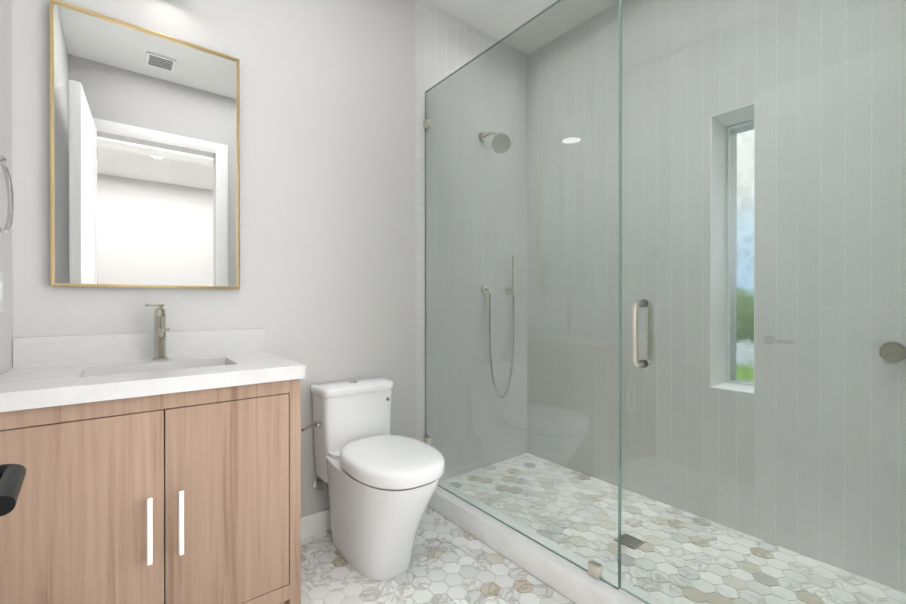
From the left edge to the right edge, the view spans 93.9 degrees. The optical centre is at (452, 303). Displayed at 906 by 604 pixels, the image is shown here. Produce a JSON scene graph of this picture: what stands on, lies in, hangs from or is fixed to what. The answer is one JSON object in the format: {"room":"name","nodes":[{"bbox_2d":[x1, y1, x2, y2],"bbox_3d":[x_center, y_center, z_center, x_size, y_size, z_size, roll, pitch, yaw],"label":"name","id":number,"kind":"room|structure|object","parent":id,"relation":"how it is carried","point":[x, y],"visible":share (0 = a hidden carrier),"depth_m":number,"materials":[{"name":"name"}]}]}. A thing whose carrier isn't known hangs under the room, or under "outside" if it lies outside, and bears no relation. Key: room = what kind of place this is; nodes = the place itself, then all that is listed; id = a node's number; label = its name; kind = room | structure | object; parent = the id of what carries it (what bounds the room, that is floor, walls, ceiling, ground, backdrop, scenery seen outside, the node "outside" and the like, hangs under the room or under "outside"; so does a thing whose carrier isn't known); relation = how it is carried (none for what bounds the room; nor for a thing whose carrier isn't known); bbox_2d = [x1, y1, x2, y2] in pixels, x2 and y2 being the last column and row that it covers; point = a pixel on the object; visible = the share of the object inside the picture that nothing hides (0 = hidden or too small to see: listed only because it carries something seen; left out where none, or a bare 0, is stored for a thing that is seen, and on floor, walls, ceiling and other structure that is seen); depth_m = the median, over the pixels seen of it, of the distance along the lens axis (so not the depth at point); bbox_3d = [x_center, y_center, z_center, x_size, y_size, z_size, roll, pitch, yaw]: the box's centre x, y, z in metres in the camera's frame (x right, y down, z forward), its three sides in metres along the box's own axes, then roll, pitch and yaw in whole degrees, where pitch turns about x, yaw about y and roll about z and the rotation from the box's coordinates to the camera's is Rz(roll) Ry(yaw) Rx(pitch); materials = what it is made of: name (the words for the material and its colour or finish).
{"room":"bathroom","nodes":[
{"label":"bathroom","id":0,"kind":"room"},
{"bbox_2d":[0,0,12,375],"bbox_3d":[-0.839,-0.302,0.522,0.120,2.800,2.100,0,0,-38],"label":"wall","id":1,"kind":"structure","parent":0,"point":[6,314],"depth_m":1.31,"materials":[{"name":"grey paint"}]},
{"bbox_2d":[0,271,3,311],"bbox_3d":[-1.288,-0.034,1.196,0.010,0.120,0.128,0,0,-38],"label":"light switch","id":2,"kind":"object","parent":1,"relation":"attached to","point":[1,291],"visible":0.98,"depth_m":1.22,"materials":[{"name":"white plastic"}]},
{"bbox_2d":[0,155,13,233],"bbox_3d":[-1.102,-0.266,1.002,0.063,0.202,0.177,0,0,-38],"label":"towel ring","id":3,"kind":"object","parent":1,"relation":"attached to","point":[10,211],"visible":1,"depth_m":1.07,"materials":[{"name":"silver metal"}]},
{"bbox_2d":[0,464,25,515],"bbox_3d":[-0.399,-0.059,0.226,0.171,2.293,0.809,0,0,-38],"label":"door handle","id":4,"kind":"object","parent":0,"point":[12,476],"depth_m":0.48,"materials":[{"name":"black metal"}]},
{"bbox_2d":[12,0,415,516],"bbox_3d":[-0.909,-0.306,1.880,1.690,2.800,0.120,0,0,-38],"label":"wall","id":5,"kind":"structure","parent":0,"point":[326,292],"depth_m":1.96,"materials":[{"name":"grey paint"}]},
{"bbox_2d":[50,0,239,288],"bbox_3d":[-1.133,-0.541,1.608,0.580,0.967,0.028,0,0,-38],"label":"mirror","id":6,"kind":"object","parent":5,"relation":"attached to","point":[144,158],"visible":1,"depth_m":1.57,"materials":[{"name":"gold metal"}]},
{"bbox_2d":[301,508,330,538],"bbox_3d":[-0.519,1.044,2.106,0.805,0.100,0.014,0,0,-38],"label":"baseboard","id":7,"kind":"structure","parent":5,"relation":"attached to","point":[312,524],"depth_m":1.99,"materials":[{"name":"white wood"}]},
{"bbox_2d":[301,506,574,603],"bbox_3d":[0.235,1.146,1.450,2.950,0.100,2.220,0,0,-38],"label":"floor","id":8,"kind":"structure","parent":0,"point":[451,563],"depth_m":1.69,"materials":[{"name":"white tile"}]},
{"bbox_2d":[0,328,304,603],"bbox_3d":[-0.968,0.604,1.410,0.768,0.983,0.546,0,0,-38],"label":"bathroom vanity","id":9,"kind":"object","parent":8,"relation":"on","point":[174,477],"visible":1,"depth_m":1.23,"materials":[{"name":"brown wood"}]},
{"bbox_2d":[145,304,169,359],"bbox_3d":[-1.066,0.107,1.531,0.076,0.205,0.148,0,0,-38],"label":"faucet","id":10,"kind":"object","parent":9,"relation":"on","point":[160,329],"visible":1,"depth_m":1.56,"materials":[{"name":"silver metal"}]},
{"bbox_2d":[301,377,444,579],"bbox_3d":[-0.354,0.734,1.792,0.446,0.722,0.710,0,0,-38],"label":"toilet","id":11,"kind":"object","parent":8,"relation":"on","point":[376,476],"visible":1,"depth_m":1.70,"materials":[{"name":"white ceramic"}]},
{"bbox_2d":[427,479,664,603],"bbox_3d":[0.455,1.045,1.623,0.120,0.100,1.974,0,0,-38],"label":"shower curb","id":12,"kind":"object","parent":8,"relation":"on","point":[575,584],"visible":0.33,"depth_m":1.72,"materials":[{"name":"stone"}]},
{"bbox_2d":[424,0,619,589],"bbox_3d":[0.211,-0.099,1.929,0.028,2.184,1.182,0,0,-38],"label":"glass","id":13,"kind":"object","parent":12,"relation":"on","point":[595,568],"visible":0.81,"depth_m":1.78,"materials":[{"name":"teal"}]},
{"bbox_2d":[443,453,905,603],"bbox_3d":[0.815,1.066,1.906,0.795,0.054,1.980,0,0,-38],"label":"shower floor","id":14,"kind":"structure","parent":8,"relation":"on","point":[647,534],"depth_m":1.81,"materials":[{"name":"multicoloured tile"}]},
{"bbox_2d":[615,532,644,549],"bbox_3d":[0.770,1.037,1.845,0.092,0.004,0.092,0,0,-38],"label":"shower drain","id":15,"kind":"object","parent":14,"relation":"on","point":[630,542],"depth_m":1.84,"materials":[{"name":"grey metal"}]},
{"bbox_2d":[415,0,526,479],"bbox_3d":[0.249,-0.308,2.793,1.260,2.800,0.120,0,0,-38],"label":"tiled wall","id":16,"kind":"structure","parent":0,"point":[447,44],"depth_m":2.59,"materials":[{"name":"tile"}]},
{"bbox_2d":[479,132,510,153],"bbox_3d":[0.244,-0.986,2.563,0.111,0.179,0.234,0,0,-38],"label":"shower head","id":17,"kind":"object","parent":16,"relation":"attached to","point":[499,145],"depth_m":2.51},
{"bbox_2d":[481,255,515,397],"bbox_3d":[0.300,0.149,2.717,0.262,0.921,0.066,0,0,-38],"label":"shower","id":18,"kind":"object","parent":16,"relation":"attached to","point":[508,288],"depth_m":2.74,"materials":[{"name":"silver metal"}]},
{"bbox_2d":[424,0,617,55],"bbox_3d":[0.235,-1.754,1.441,2.950,0.100,2.220,0,0,-38],"label":"ceiling","id":19,"kind":"structure","parent":0,"point":[499,20],"depth_m":2.51,"materials":[{"name":"white paint"}]},
{"bbox_2d":[527,0,905,591],"bbox_3d":[1.297,-0.307,2.206,0.340,2.800,2.100,0,0,-38],"label":"tiled wall","id":20,"kind":"structure","parent":0,"point":[784,255],"depth_m":1.95,"materials":[{"name":"tile"}]},
{"bbox_2d":[710,103,755,393],"bbox_3d":[1.373,-0.244,2.017,0.224,1.295,0.182,0,0,-38],"label":"window","id":21,"kind":"structure","parent":20,"relation":"in","point":[714,220],"depth_m":2.08,"materials":[{"name":"white painted metal"}]},
{"bbox_2d":[879,342,905,361],"bbox_3d":[1.585,0.177,1.524,0.055,0.072,0.072,0,0,-38],"label":"shower valve","id":22,"kind":"object","parent":20,"relation":"attached to","point":[895,347],"depth_m":1.51,"materials":[{"name":"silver metal"}]},
{"bbox_3d":[1.415,-0.303,1.038,0.920,2.800,0.120,0,0,-38],"label":"tiled wall","id":23,"kind":"structure","parent":0,"visible":0},
{"bbox_2d":[619,0,905,603],"bbox_3d":[0.822,-0.101,1.153,0.118,2.176,0.786,0,0,-38],"label":"shower glass door","id":24,"kind":"structure","parent":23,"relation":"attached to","point":[643,363],"depth_m":1.15,"materials":[{"name":"teal"}]},
{"label":"outside","id":25,"kind":"structure","parent":0,"visible":0},
{"bbox_2d":[736,129,753,381],"bbox_3d":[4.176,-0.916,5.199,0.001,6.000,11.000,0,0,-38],"label":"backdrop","id":26,"kind":"structure","parent":25,"point":[740,250],"depth_m":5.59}
]}

